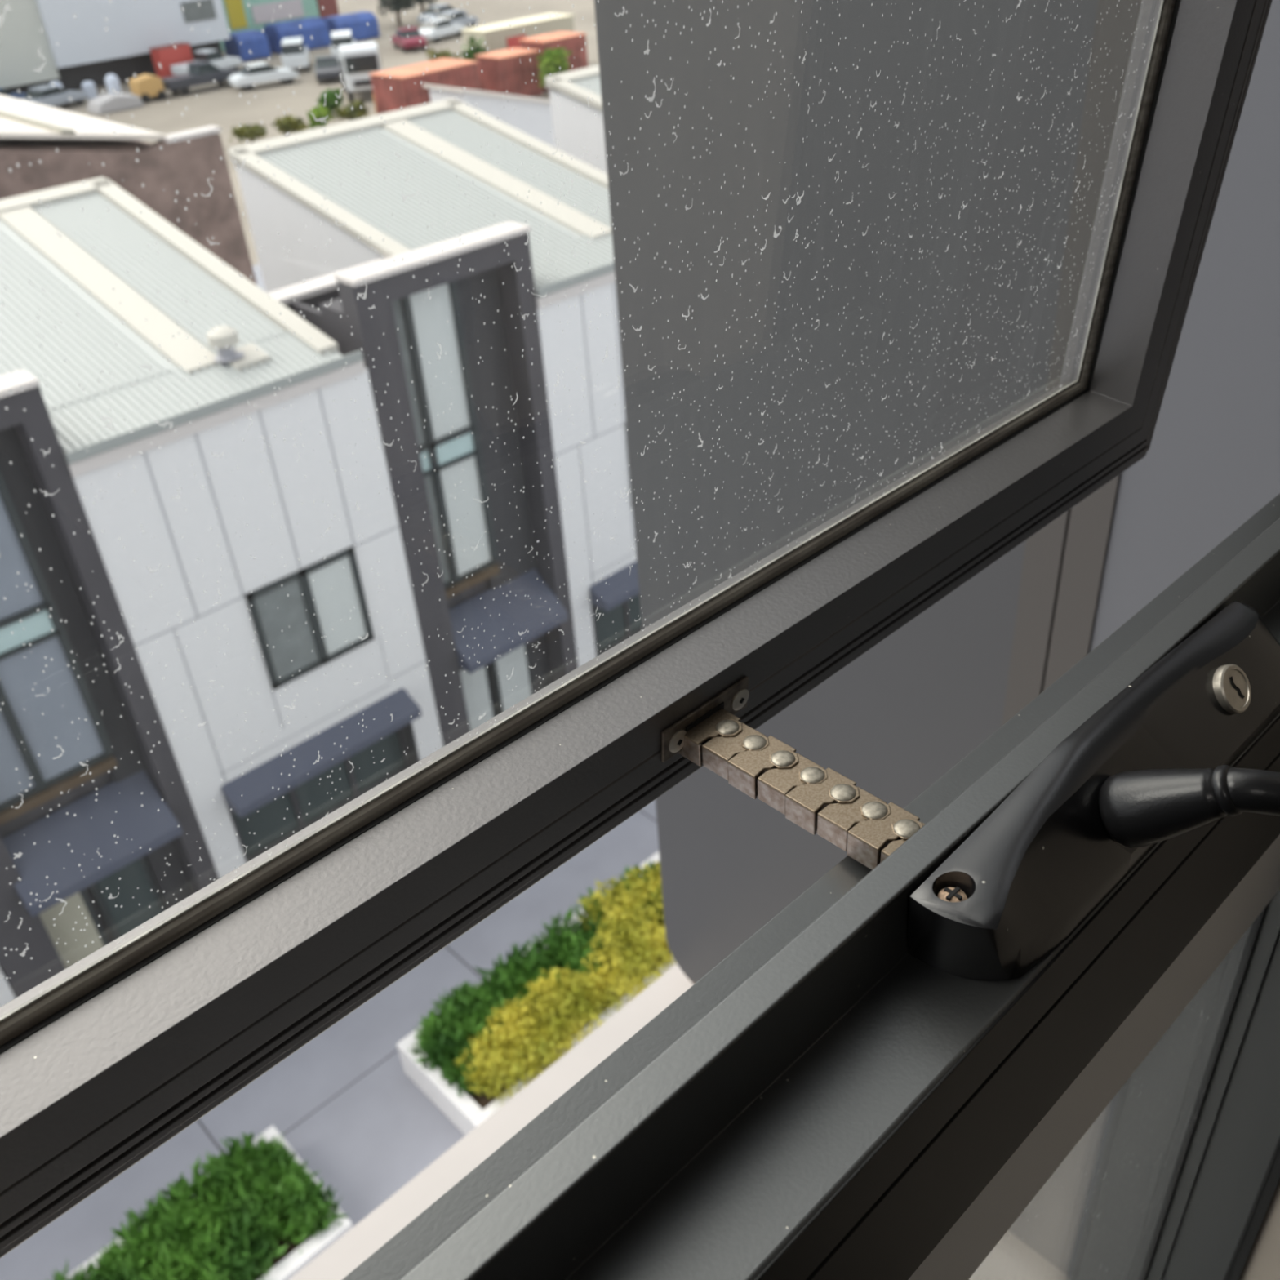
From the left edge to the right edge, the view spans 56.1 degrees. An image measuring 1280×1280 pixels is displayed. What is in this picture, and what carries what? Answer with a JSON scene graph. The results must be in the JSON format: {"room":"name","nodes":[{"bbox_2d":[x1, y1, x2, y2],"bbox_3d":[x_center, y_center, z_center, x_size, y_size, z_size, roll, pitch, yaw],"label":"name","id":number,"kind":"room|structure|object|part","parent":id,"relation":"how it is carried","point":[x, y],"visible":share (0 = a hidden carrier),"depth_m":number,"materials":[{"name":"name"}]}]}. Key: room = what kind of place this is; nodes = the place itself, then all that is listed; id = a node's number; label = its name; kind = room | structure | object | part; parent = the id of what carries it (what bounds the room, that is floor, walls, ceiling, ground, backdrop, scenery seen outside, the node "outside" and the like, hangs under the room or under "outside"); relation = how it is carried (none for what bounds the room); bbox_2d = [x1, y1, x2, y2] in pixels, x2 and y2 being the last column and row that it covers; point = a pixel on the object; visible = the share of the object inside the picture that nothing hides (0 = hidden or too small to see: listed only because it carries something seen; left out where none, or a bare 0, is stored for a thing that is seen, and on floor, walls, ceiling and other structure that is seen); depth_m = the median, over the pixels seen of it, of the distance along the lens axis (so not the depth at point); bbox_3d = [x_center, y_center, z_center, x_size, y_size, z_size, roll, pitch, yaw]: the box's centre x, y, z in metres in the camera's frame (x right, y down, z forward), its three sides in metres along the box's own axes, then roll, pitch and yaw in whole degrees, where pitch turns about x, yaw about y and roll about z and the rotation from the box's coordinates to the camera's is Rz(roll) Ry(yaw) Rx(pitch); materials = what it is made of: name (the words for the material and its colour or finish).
{"room":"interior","nodes":[
{"label":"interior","id":0,"kind":"room"},
{"bbox_2d":[594,0,1279,1278],"bbox_3d":[0.440,-0.139,1.645,0.172,2.595,1.203,-31,42,-33],"label":"wall","id":1,"kind":"structure","parent":0,"point":[896,718],"depth_m":1.51,"materials":[{"name":"grey paint"}]},
{"bbox_3d":[0.447,-0.148,1.640,0.160,2.575,1.193,-31,42,-33],"label":"cladding panel","id":2,"kind":"part","parent":1,"relation":"part of","materials":[{"name":"grey metal"}]},
{"bbox_3d":[0.673,0.042,1.335,0.008,2.575,0.358,-31,42,-33],"label":"panel","id":3,"kind":"part","parent":1,"relation":"part of","materials":[{"name":"grey"}]},
{"bbox_2d":[1239,1181,1279,1279],"bbox_3d":[1.697,0.453,-0.682,0.150,2.500,3.674,-31,42,-33],"label":"wall","id":4,"kind":"structure","parent":0,"point":[1263,1263],"depth_m":0.83,"materials":[{"name":"beige paint"}]},
{"bbox_3d":[-0.752,0.436,-0.376,3.333,2.500,0.094,-31,42,-33],"label":"wall","id":5,"kind":"structure","parent":0,"visible":0},
{"bbox_2d":[0,0,1279,1279],"bbox_3d":[0.072,0.032,0.398,0.746,2.030,0.233,-31,42,-33],"label":"window","id":6,"kind":"structure","parent":5,"relation":"in","point":[828,1100],"depth_m":0.40,"materials":[{"name":"black metal"}]},
{"bbox_3d":[0.003,-0.378,0.167,0.746,1.075,0.123,-31,42,-33],"label":"awning sash","id":7,"kind":"part","parent":6,"relation":"part of","materials":[{"name":"black metal"}]},
{"bbox_2d":[676,739,682,745],"bbox_3d":[0.015,0.038,0.446,0.003,0.003,0.001,-31,47,-33],"label":"socket","id":8,"kind":"object","parent":6,"relation":"attached to","point":[680,741],"depth_m":0.45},
{"bbox_2d":[678,600,1279,981],"bbox_3d":[0.144,0.035,0.404,0.247,0.070,0.145,-9,34,-7],"label":"window winder","id":9,"kind":"object","parent":6,"relation":"attached to","point":[1151,766],"depth_m":0.39,"materials":[{"name":"black plastic"}]},
{"bbox_3d":[0.212,0.050,0.363,0.077,0.024,0.014,0,34,7],"label":"crank arm","id":10,"kind":"part","parent":9,"relation":"part of","materials":[{"name":"black metal"}]},
{"bbox_3d":[0.152,0.556,0.704,0.642,0.692,0.004,-31,42,-33],"label":"glass pane","id":11,"kind":"part","parent":6,"relation":"part of","materials":[{"name":"clear glass"}]},
{"bbox_3d":[0.697,6.332,4.686,8.700,11.400,0.151,-31,42,-33],"label":"wall","id":12,"kind":"structure","parent":0,"visible":0},
{"bbox_2d":[288,964,1071,1279],"bbox_3d":[-1.222,2.117,1.166,5.700,0.255,1.231,-31,42,-33],"label":"ledge","id":13,"kind":"object","parent":12,"relation":"attached to","point":[380,1225],"depth_m":2.41,"materials":[{"name":"white concrete"}]},
{"label":"outside","id":14,"kind":"structure","parent":0,"visible":0},
{"bbox_2d":[0,263,658,1279],"bbox_3d":[21.001,-18.572,49.356,500.000,0.300,45.830,-31,42,-33],"label":"ground","id":15,"kind":"structure","parent":14,"point":[381,1131],"depth_m":15.73,"materials":[{"name":"grey concrete"}]},
{"bbox_2d":[0,969,15,1007],"bbox_3d":[-13.363,2.232,14.051,7.250,9.464,7.120,-31,42,-33],"label":"townhouse","id":16,"kind":"structure","parent":15,"relation":"on","point":[6,994],"depth_m":15.94,"materials":[{"name":"white paint"}]},
{"bbox_2d":[0,94,257,285],"bbox_3d":[-20.056,-7.323,26.377,18.120,12.250,13.980,-31,42,-33],"label":"brick building","id":17,"kind":"structure","parent":15,"relation":"on","point":[27,135],"depth_m":25.05,"materials":[{"name":"brown brick"}]},
{"bbox_2d":[66,1125,353,1279],"bbox_3d":[-6.879,8.345,12.217,8.270,0.600,1.810,-31,42,-33],"label":"planter box","id":18,"kind":"object","parent":15,"relation":"on","point":[285,1267],"visible":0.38,"depth_m":13.58,"materials":[{"name":"white concrete"}]},
{"bbox_2d":[44,1130,349,1279],"bbox_3d":[-5.134,6.851,13.367,3.465,0.547,2.073,-31,42,-33],"label":"planting","id":19,"kind":"object","parent":18,"relation":"on","point":[249,1184],"visible":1,"depth_m":13.66,"materials":[{"name":"green plant"}]},
{"bbox_2d":[0,176,443,997],"bbox_3d":[-8.267,-0.791,17.906,7.250,9.464,7.120,-31,42,-33],"label":"townhouse","id":20,"kind":"structure","parent":15,"relation":"on","point":[267,620],"depth_m":16.07,"materials":[{"name":"white"}]},
{"bbox_3d":[-8.113,1.203,14.793,0.630,1.890,0.160,-31,42,-33],"label":"pane","id":21,"kind":"part","parent":20,"relation":"part of","materials":[{"name":"glass"}]},
{"bbox_3d":[-7.680,-1.260,13.811,0.810,2.280,0.160,-31,42,-33],"label":"pane","id":22,"kind":"part","parent":20,"relation":"part of","materials":[{"name":"glass"}]},
{"bbox_3d":[-7.515,0.848,15.246,0.810,1.890,0.160,-31,42,-33],"label":"pane","id":23,"kind":"part","parent":20,"relation":"part of","materials":[{"name":"glass"}]},
{"bbox_3d":[-7.929,4.168,16.783,0.630,1.700,0.050,-31,42,-33],"label":"pane","id":24,"kind":"part","parent":20,"relation":"part of","materials":[{"name":"beige"}]},
{"bbox_2d":[1,769,182,916],"bbox_3d":[-7.354,2.665,16.055,2.090,0.762,0.800,-31,42,-33],"label":"hood","id":25,"kind":"object","parent":20,"relation":"attached to","point":[148,828],"depth_m":15.99,"materials":[{"name":"fabric"}]},
{"bbox_3d":[-7.948,4.256,16.878,0.790,2.250,0.070,-31,42,-33],"label":"entry door","id":26,"kind":"part","parent":20,"relation":"part of","materials":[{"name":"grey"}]},
{"bbox_3d":[-7.318,3.882,17.355,0.780,2.250,0.070,-31,42,-33],"label":"entry door","id":27,"kind":"part","parent":20,"relation":"part of","materials":[{"name":"grey"}]},
{"bbox_3d":[-7.298,3.793,17.260,0.620,1.700,0.050,-31,42,-33],"label":"pane","id":28,"kind":"part","parent":20,"relation":"part of","materials":[{"name":"green glass"}]},
{"bbox_2d":[206,325,270,372],"bbox_3d":[-5.237,-3.808,15.554,0.608,0.536,0.500,-31,42,-33],"label":"roof vent","id":29,"kind":"object","parent":20,"relation":"attached to","point":[228,358],"depth_m":15.48,"materials":[{"name":"grey metal"}]},
{"bbox_3d":[-4.963,-0.148,16.905,0.710,1.400,0.022,-31,42,-33],"label":"pane","id":30,"kind":"part","parent":20,"relation":"part of","materials":[{"name":"grey glass"}]},
{"bbox_3d":[-5.018,2.411,18.984,3.110,2.550,0.070,-31,42,-33],"label":"garage door","id":31,"kind":"part","parent":20,"relation":"part of","materials":[{"name":"green glass"}]},
{"bbox_2d":[220,687,422,817],"bbox_3d":[-4.692,1.633,17.943,3.150,0.362,0.440,-31,42,-33],"label":"awning","id":32,"kind":"object","parent":20,"relation":"attached to","point":[256,783],"depth_m":17.81,"materials":[{"name":"blue fabric"}]},
{"bbox_3d":[-4.379,-0.494,17.346,0.710,1.400,0.022,-31,42,-33],"label":"pane","id":33,"kind":"part","parent":20,"relation":"part of","materials":[{"name":"grey glass"}]},
{"bbox_2d":[197,809,657,1155],"bbox_3d":[0.615,6.194,15.046,28.000,0.004,12.700,-31,42,-33],"label":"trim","id":34,"kind":"structure","parent":15,"relation":"on","point":[642,811],"depth_m":15.95,"materials":[{"name":"grey"}]},
{"bbox_2d":[228,97,642,746],"bbox_3d":[-3.178,-3.811,21.757,7.250,9.464,7.120,-31,42,-33],"label":"townhouse","id":35,"kind":"structure","parent":15,"relation":"on","point":[441,473],"depth_m":19.32,"materials":[{"name":"white paint"}]},
{"bbox_3d":[-3.391,-3.805,17.056,0.310,2.280,0.160,-31,42,-33],"label":"pane","id":36,"kind":"part","parent":35,"relation":"part of","materials":[{"name":"glass"}]},
{"bbox_3d":[-3.226,-1.697,18.491,0.310,1.890,0.160,-31,42,-33],"label":"pane","id":37,"kind":"part","parent":35,"relation":"part of","materials":[{"name":"glass"}]},
{"bbox_3d":[-2.948,-4.068,17.392,0.700,2.280,0.160,-31,42,-33],"label":"pane","id":38,"kind":"part","parent":35,"relation":"part of","materials":[{"name":"grey"}]},
{"bbox_3d":[-2.783,-1.960,18.826,0.700,1.890,0.160,-31,42,-33],"label":"pane","id":39,"kind":"part","parent":35,"relation":"part of","materials":[{"name":"grey glass"}]},
{"bbox_3d":[-2.840,1.148,20.633,0.630,1.700,0.050,-31,42,-33],"label":"pane","id":40,"kind":"part","parent":35,"relation":"part of","materials":[{"name":"grey glass"}]},
{"bbox_3d":[-2.859,1.237,20.728,0.790,2.250,0.070,-31,42,-33],"label":"entry door","id":41,"kind":"part","parent":35,"relation":"part of","materials":[{"name":"grey"}]},
{"bbox_2d":[448,568,568,673],"bbox_3d":[-2.264,-0.354,19.905,2.090,0.762,0.800,-31,42,-33],"label":"hood","id":42,"kind":"object","parent":35,"relation":"attached to","point":[528,598],"depth_m":19.86,"materials":[{"name":"blue metal"}]},
{"bbox_3d":[-2.228,0.862,21.206,0.780,2.250,0.070,-31,42,-33],"label":"entry door","id":43,"kind":"part","parent":35,"relation":"part of","materials":[{"name":"grey"}]},
{"bbox_3d":[-2.209,0.774,21.110,0.620,1.700,0.050,-31,42,-33],"label":"pane","id":44,"kind":"part","parent":35,"relation":"part of","materials":[{"name":"grey"}]},
{"bbox_2d":[589,560,639,611],"bbox_3d":[0.397,-1.387,21.793,3.150,0.362,0.440,-31,42,-33],"label":"hood","id":45,"kind":"object","parent":35,"relation":"attached to","point":[623,586],"depth_m":21.11,"materials":[{"name":"blue metal"}]},
{"bbox_3d":[0.071,-0.608,22.834,3.110,2.550,0.070,-31,42,-33],"label":"garage door","id":46,"kind":"part","parent":35,"relation":"part of","materials":[{"name":"green glass"}]},
{"bbox_2d":[422,83,555,147],"bbox_3d":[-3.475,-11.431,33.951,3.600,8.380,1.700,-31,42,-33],"label":"house","id":47,"kind":"structure","parent":15,"relation":"on","point":[532,116],"depth_m":31.45,"materials":[{"name":"white"}]},
{"bbox_2d":[396,851,676,1135],"bbox_3d":[0.142,4.273,17.391,7.480,0.600,1.810,-31,42,-33],"label":"planter box","id":48,"kind":"object","parent":15,"relation":"on","point":[466,1112],"visible":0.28,"depth_m":15.40,"materials":[{"name":"white concrete"}]},
{"bbox_2d":[407,858,664,1096],"bbox_3d":[-1.034,4.370,16.539,4.865,0.549,1.638,-31,42,-33],"label":"planting","id":49,"kind":"object","parent":48,"relation":"in","point":[463,1014],"visible":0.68,"depth_m":16.15,"materials":[{"name":"green plant"}]},
{"bbox_2d":[454,853,675,1105],"bbox_3d":[-0.425,4.192,16.474,5.324,0.661,2.113,-31,42,-33],"label":"planting","id":50,"kind":"object","parent":48,"relation":"in","point":[513,1057],"visible":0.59,"depth_m":15.88,"materials":[{"name":"yellow plant"}]},
{"bbox_2d":[544,64,607,173],"bbox_3d":[1.919,-6.834,25.613,7.250,9.464,7.120,-31,42,-33],"label":"townhouse","id":51,"kind":"structure","parent":15,"relation":"on","point":[578,128],"depth_m":24.32,"materials":[{"name":"white paint"}]},
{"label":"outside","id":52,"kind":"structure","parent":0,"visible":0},
{"bbox_2d":[52,0,599,266],"bbox_3d":[-96.250,-81.366,155.092,500.000,0.300,294.000,-31,42,-33],"label":"ground","id":53,"kind":"structure","parent":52,"point":[215,104],"depth_m":83.09,"materials":[{"name":"beige concrete"}]},
{"bbox_2d":[0,87,26,99],"bbox_3d":[-44.096,-37.054,82.401,1.800,1.469,4.500,20,41,31],"label":"car","id":54,"kind":"object","parent":53,"relation":"on","point":[20,95],"visible":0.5,"depth_m":82.35,"materials":[{"name":"blue paint"}]},
{"bbox_2d":[20,84,88,106],"bbox_3d":[-40.020,-36.824,81.594,1.800,1.469,4.500,16,39,27],"label":"car","id":55,"kind":"object","parent":53,"relation":"on","point":[50,95],"visible":0.84,"depth_m":80.92,"materials":[{"name":"silver metal"}]},
{"bbox_2d":[48,81,62,88],"bbox_3d":[-41.197,-38.804,84.898,0.897,1.200,0.897,-31,42,-33],"label":"water tank","id":56,"kind":"object","parent":53,"relation":"on","point":[56,83],"visible":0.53,"depth_m":84.50,"materials":[{"name":"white plastic"}]},
{"bbox_2d":[81,80,97,99],"bbox_3d":[-38.798,-38.782,84.678,0.897,1.100,0.897,-31,42,-33],"label":"water tank","id":57,"kind":"object","parent":53,"relation":"on","point":[88,87],"visible":0.93,"depth_m":84.39,"materials":[{"name":"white plastic"}]},
{"bbox_2d":[104,73,121,93],"bbox_3d":[-36.249,-38.061,82.791,0.897,1.700,0.897,-31,42,-33],"label":"water tank","id":58,"kind":"object","parent":53,"relation":"on","point":[111,80],"visible":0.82,"depth_m":82.36,"materials":[{"name":"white plastic"}]},
{"bbox_2d":[0,0,230,93],"bbox_3d":[-49.366,-48.625,87.443,29.800,15.600,19.100,-31,42,-33],"label":"warehouse","id":59,"kind":"structure","parent":53,"relation":"on","point":[85,51],"depth_m":86.90,"materials":[{"name":"white metal"}]},
{"bbox_2d":[87,93,144,115],"bbox_3d":[-35.096,-35.923,80.197,3.141,0.937,2.000,-31,42,-33],"label":"covered boat","id":60,"kind":"object","parent":53,"relation":"on","point":[106,103],"visible":0.95,"depth_m":79.59,"materials":[{"name":"grey fabric"}]},
{"bbox_2d":[128,73,166,102],"bbox_3d":[-33.652,-37.684,82.038,1.800,1.588,1.600,-31,42,-33],"label":"compressor","id":61,"kind":"object","parent":53,"relation":"on","point":[144,86],"visible":0.9,"depth_m":81.52,"materials":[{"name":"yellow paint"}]},
{"bbox_2d":[148,42,193,78],"bbox_3d":[-34.787,-43.125,89.618,1.320,2.200,2.720,24,43,35],"label":"shipping container","id":62,"kind":"object","parent":53,"relation":"on","point":[166,55],"visible":0.63,"depth_m":88.92,"materials":[{"name":"red metal"}]},
{"bbox_3d":[-34.856,-44.008,89.017,1.320,0.060,2.720,24,43,35],"label":"lid","id":63,"kind":"part","parent":62,"relation":"part of","materials":[{"name":"red metal"}]},
{"bbox_2d":[161,61,239,95],"bbox_3d":[-30.843,-39.499,84.236,1.800,1.729,5.600,26,45,37],"label":"utility vehicle","id":64,"kind":"object","parent":53,"relation":"on","point":[200,73],"visible":0.89,"depth_m":83.55,"materials":[{"name":"grey paint"}]},
{"bbox_2d":[170,48,242,75],"bbox_3d":[-32.194,-42.826,89.279,1.800,1.729,5.000,21,42,33],"label":"utility vehicle","id":65,"kind":"object","parent":53,"relation":"on","point":[216,59],"visible":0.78,"depth_m":88.86,"materials":[{"name":"white paint"}]},
{"bbox_2d":[222,29,271,62],"bbox_3d":[-31.388,-47.417,95.799,2.600,1.900,2.785,-31,42,-33],"label":"load","id":66,"kind":"object","parent":53,"relation":"on","point":[255,41],"visible":0.78,"depth_m":94.98},
{"bbox_2d":[228,123,267,142],"bbox_3d":[-21.690,-28.092,66.855,2.025,1.269,2.077,-31,42,-33],"label":"bush","id":67,"kind":"object","parent":53,"relation":"on","point":[251,132],"visible":1,"depth_m":66.52,"materials":[{"name":"green plant"}]},
{"bbox_2d":[228,61,298,90],"bbox_3d":[-26.323,-39.498,83.946,4.500,1.469,1.800,-22,38,-24],"label":"car","id":68,"kind":"object","parent":53,"relation":"on","point":[262,72],"visible":0.99,"depth_m":83.21,"materials":[{"name":"white paint"}]},
{"bbox_2d":[219,0,339,51],"bbox_3d":[-34.571,-57.971,103.923,11.900,10.600,10.100,-31,42,-33],"label":"shed","id":69,"kind":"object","parent":53,"relation":"on","point":[239,17],"visible":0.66,"depth_m":102.00,"materials":[{"name":"metal"}]},
{"bbox_2d":[271,114,308,135],"bbox_3d":[-19.851,-29.104,68.024,1.906,1.388,2.243,-31,42,-33],"label":"bush","id":70,"kind":"object","parent":53,"relation":"on","point":[286,124],"visible":0.99,"depth_m":67.66,"materials":[{"name":"green plant"}]},
{"bbox_2d":[280,36,311,71],"bbox_3d":[-25.629,-43.579,89.363,1.800,2.029,4.800,-10,35,-8],"label":"truck","id":71,"kind":"object","parent":53,"relation":"on","point":[292,56],"visible":0.94,"depth_m":87.44,"materials":[{"name":"white paint"}]},
{"bbox_2d":[262,16,331,53],"bbox_3d":[-28.078,-49.467,98.252,4.600,2.100,2.786,-31,42,-33],"label":"load","id":72,"kind":"object","parent":53,"relation":"on","point":[317,27],"visible":0.79,"depth_m":97.38},
{"bbox_2d":[305,103,333,129],"bbox_3d":[-18.413,-29.953,68.957,1.677,1.555,1.918,-31,42,-33],"label":"bush","id":73,"kind":"object","parent":53,"relation":"on","point":[322,112],"visible":0.8,"depth_m":68.55,"materials":[{"name":"green plant"}]},
{"bbox_2d":[314,54,341,83],"bbox_3d":[-21.993,-40.353,84.704,1.800,1.469,4.600,-11,35,-9],"label":"car","id":74,"kind":"object","parent":53,"relation":"on","point":[326,67],"visible":0.85,"depth_m":83.35,"materials":[{"name":"grey paint"}]},
{"bbox_2d":[315,87,344,113],"bbox_3d":[-18.814,-32.754,73.132,1.811,1.539,2.084,-9,34,-7],"label":"bush","id":75,"kind":"object","parent":53,"relation":"on","point":[331,98],"visible":0.84,"depth_m":72.63,"materials":[{"name":"green plant"}]},
{"bbox_2d":[330,29,355,61],"bbox_3d":[-22.409,-44.866,90.883,1.800,2.029,5.000,-10,35,-8],"label":"van","id":76,"kind":"object","parent":53,"relation":"on","point":[338,38],"visible":0.57,"depth_m":88.66,"materials":[{"name":"white paint"}]},
{"bbox_2d":[330,99,370,120],"bbox_3d":[-16.997,-30.918,70.458,2.324,1.278,1.850,-7,34,-4],"label":"bush","id":77,"kind":"object","parent":53,"relation":"on","point":[346,113],"visible":0.91,"depth_m":70.17,"materials":[{"name":"green plant"}]},
{"bbox_2d":[323,11,380,41],"bbox_3d":[-24.395,-51.566,101.089,4.000,1.900,2.785,-31,42,-33],"label":"load","id":78,"kind":"object","parent":53,"relation":"on","point":[356,22],"visible":0.76,"depth_m":100.27},
{"bbox_2d":[338,41,382,102],"bbox_3d":[-18.326,-37.402,78.424,2.400,3.198,6.880,-12,35,-11],"label":"truck","id":79,"kind":"object","parent":53,"relation":"on","point":[364,57],"visible":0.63,"depth_m":75.45,"materials":[{"name":"white paint"}]},
{"bbox_2d":[338,66,345,82],"bbox_3d":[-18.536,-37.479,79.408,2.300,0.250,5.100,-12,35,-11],"label":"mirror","id":80,"kind":"object","parent":79,"relation":"on","point":[340,68],"depth_m":79.44,"materials":[{"name":"grey"}]},
{"bbox_2d":[353,79,371,87],"bbox_3d":[-17.377,-35.223,75.961,1.400,0.350,0.100,-12,35,-11],"label":"grille","id":81,"kind":"object","parent":79,"relation":"attached to","point":[357,82],"depth_m":75.89,"materials":[{"name":"grey plastic"}]},
{"bbox_2d":[376,0,417,26],"bbox_3d":[-21.566,-56.767,105.496,3.825,5.167,3.631,-31,42,-33],"label":"tree","id":82,"kind":"object","parent":53,"relation":"on","point":[403,5],"visible":0.99,"depth_m":105.49,"materials":[{"name":"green plant"}]},
{"bbox_3d":[-21.591,-57.096,105.272,3.825,4.370,3.632,-31,42,-33],"label":"crown","id":83,"kind":"part","parent":82,"relation":"part of","materials":[{"name":"grey plant"}]},
{"bbox_2d":[391,26,426,52],"bbox_3d":[-18.204,-47.275,94.437,1.800,1.469,4.200,-17,36,-17],"label":"car","id":84,"kind":"object","parent":53,"relation":"on","point":[401,39],"visible":0.98,"depth_m":93.28,"materials":[{"name":"red paint"}]},
{"bbox_2d":[406,0,435,13],"bbox_3d":[-20.221,-59.702,110.041,3.578,4.731,3.837,-31,42,-33],"label":"tree","id":85,"kind":"object","parent":53,"relation":"on","point":[421,2],"visible":0.65,"depth_m":110.19,"materials":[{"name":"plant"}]},
{"bbox_3d":[-20.248,-60.040,109.811,3.578,3.912,3.836,-31,42,-33],"label":"crown","id":86,"kind":"part","parent":85,"relation":"part of","materials":[{"name":"grey plant"}]},
{"bbox_2d":[368,57,480,114],"bbox_3d":[-12.531,-32.341,70.858,3.320,2.600,5.520,26,45,37],"label":"shipping container","id":87,"kind":"object","parent":53,"relation":"on","point":[453,73],"visible":0.55,"depth_m":69.40,"materials":[{"name":"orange metal"}]},
{"bbox_3d":[-12.613,-33.388,70.144,3.320,0.060,5.520,26,45,37],"label":"lid","id":88,"kind":"part","parent":87,"relation":"part of","materials":[{"name":"orange metal"}]},
{"bbox_2d":[418,18,465,42],"bbox_3d":[-16.346,-49.779,97.902,1.800,1.469,4.500,16,39,27],"label":"car","id":89,"kind":"object","parent":53,"relation":"on","point":[438,28],"visible":0.87,"depth_m":96.95,"materials":[{"name":"white paint"}]},
{"bbox_2d":[417,4,467,23],"bbox_3d":[-17.470,-55.344,106.207,1.800,1.469,4.500,20,41,31],"label":"car","id":90,"kind":"object","parent":53,"relation":"on","point":[433,11],"visible":0.55,"depth_m":105.21,"materials":[{"name":"silver metal"}]},
{"bbox_2d":[425,48,464,60],"bbox_3d":[-12.049,-35.041,74.445,2.106,2.964,2.316,-31,42,-33],"label":"bush","id":91,"kind":"object","parent":53,"relation":"on","point":[441,55],"visible":0.11,"depth_m":73.72,"materials":[{"name":"green plant"}]},
{"bbox_2d":[436,10,478,27],"bbox_3d":[-15.753,-52.390,101.670,1.800,1.469,4.500,16,39,27],"label":"car","id":92,"kind":"object","parent":53,"relation":"on","point":[460,18],"visible":0.52,"depth_m":101.01,"materials":[{"name":"silver metal"}]},
{"bbox_2d":[457,36,488,61],"bbox_3d":[-10.581,-35.920,75.257,2.384,3.312,2.083,-31,42,-33],"label":"bush","id":93,"kind":"object","parent":53,"relation":"on","point":[476,51],"visible":0.3,"depth_m":74.70,"materials":[{"name":"green plant"}]},
{"bbox_2d":[474,47,542,97],"bbox_3d":[-8.028,-34.819,74.069,3.120,2.500,2.520,-31,42,-33],"label":"shipping container","id":94,"kind":"object","parent":53,"relation":"on","point":[503,71],"visible":0.74,"depth_m":73.16,"materials":[{"name":"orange metal"}]},
{"bbox_3d":[-8.107,-35.825,73.384,3.120,0.060,2.520,-31,42,-33],"label":"lid","id":95,"kind":"part","parent":94,"relation":"part of","materials":[{"name":"orange metal"}]},
{"bbox_2d":[460,13,574,53],"bbox_3d":[-7.937,-39.603,80.465,7.720,3.200,2.550,-31,42,-33],"label":"shipping container","id":96,"kind":"object","parent":53,"relation":"on","point":[497,36],"visible":0.42,"depth_m":78.63,"materials":[{"name":"beige metal"}]},
{"bbox_3d":[-8.049,-40.904,79.592,7.720,0.060,2.520,-31,42,-33],"label":"lid","id":97,"kind":"part","parent":96,"relation":"part of","materials":[{"name":"beige metal"}]},
{"bbox_2d":[518,31,588,93],"bbox_3d":[-5.374,-36.566,75.975,3.520,2.900,2.520,-31,42,-33],"label":"shipping container","id":98,"kind":"object","parent":53,"relation":"on","point":[571,41],"visible":0.52,"depth_m":75.06,"materials":[{"name":"orange metal"}]},
{"bbox_3d":[-5.466,-37.737,75.177,3.520,0.060,2.520,-31,42,-33],"label":"lid","id":99,"kind":"part","parent":98,"relation":"part of","materials":[{"name":"orange metal"}]},
{"bbox_2d":[535,46,572,87],"bbox_3d":[-5.270,-34.313,72.671,2.357,2.879,2.280,-31,42,-33],"label":"bush","id":100,"kind":"object","parent":53,"relation":"on","point":[553,59],"visible":0.73,"depth_m":71.89,"materials":[{"name":"green plant"}]}
]}

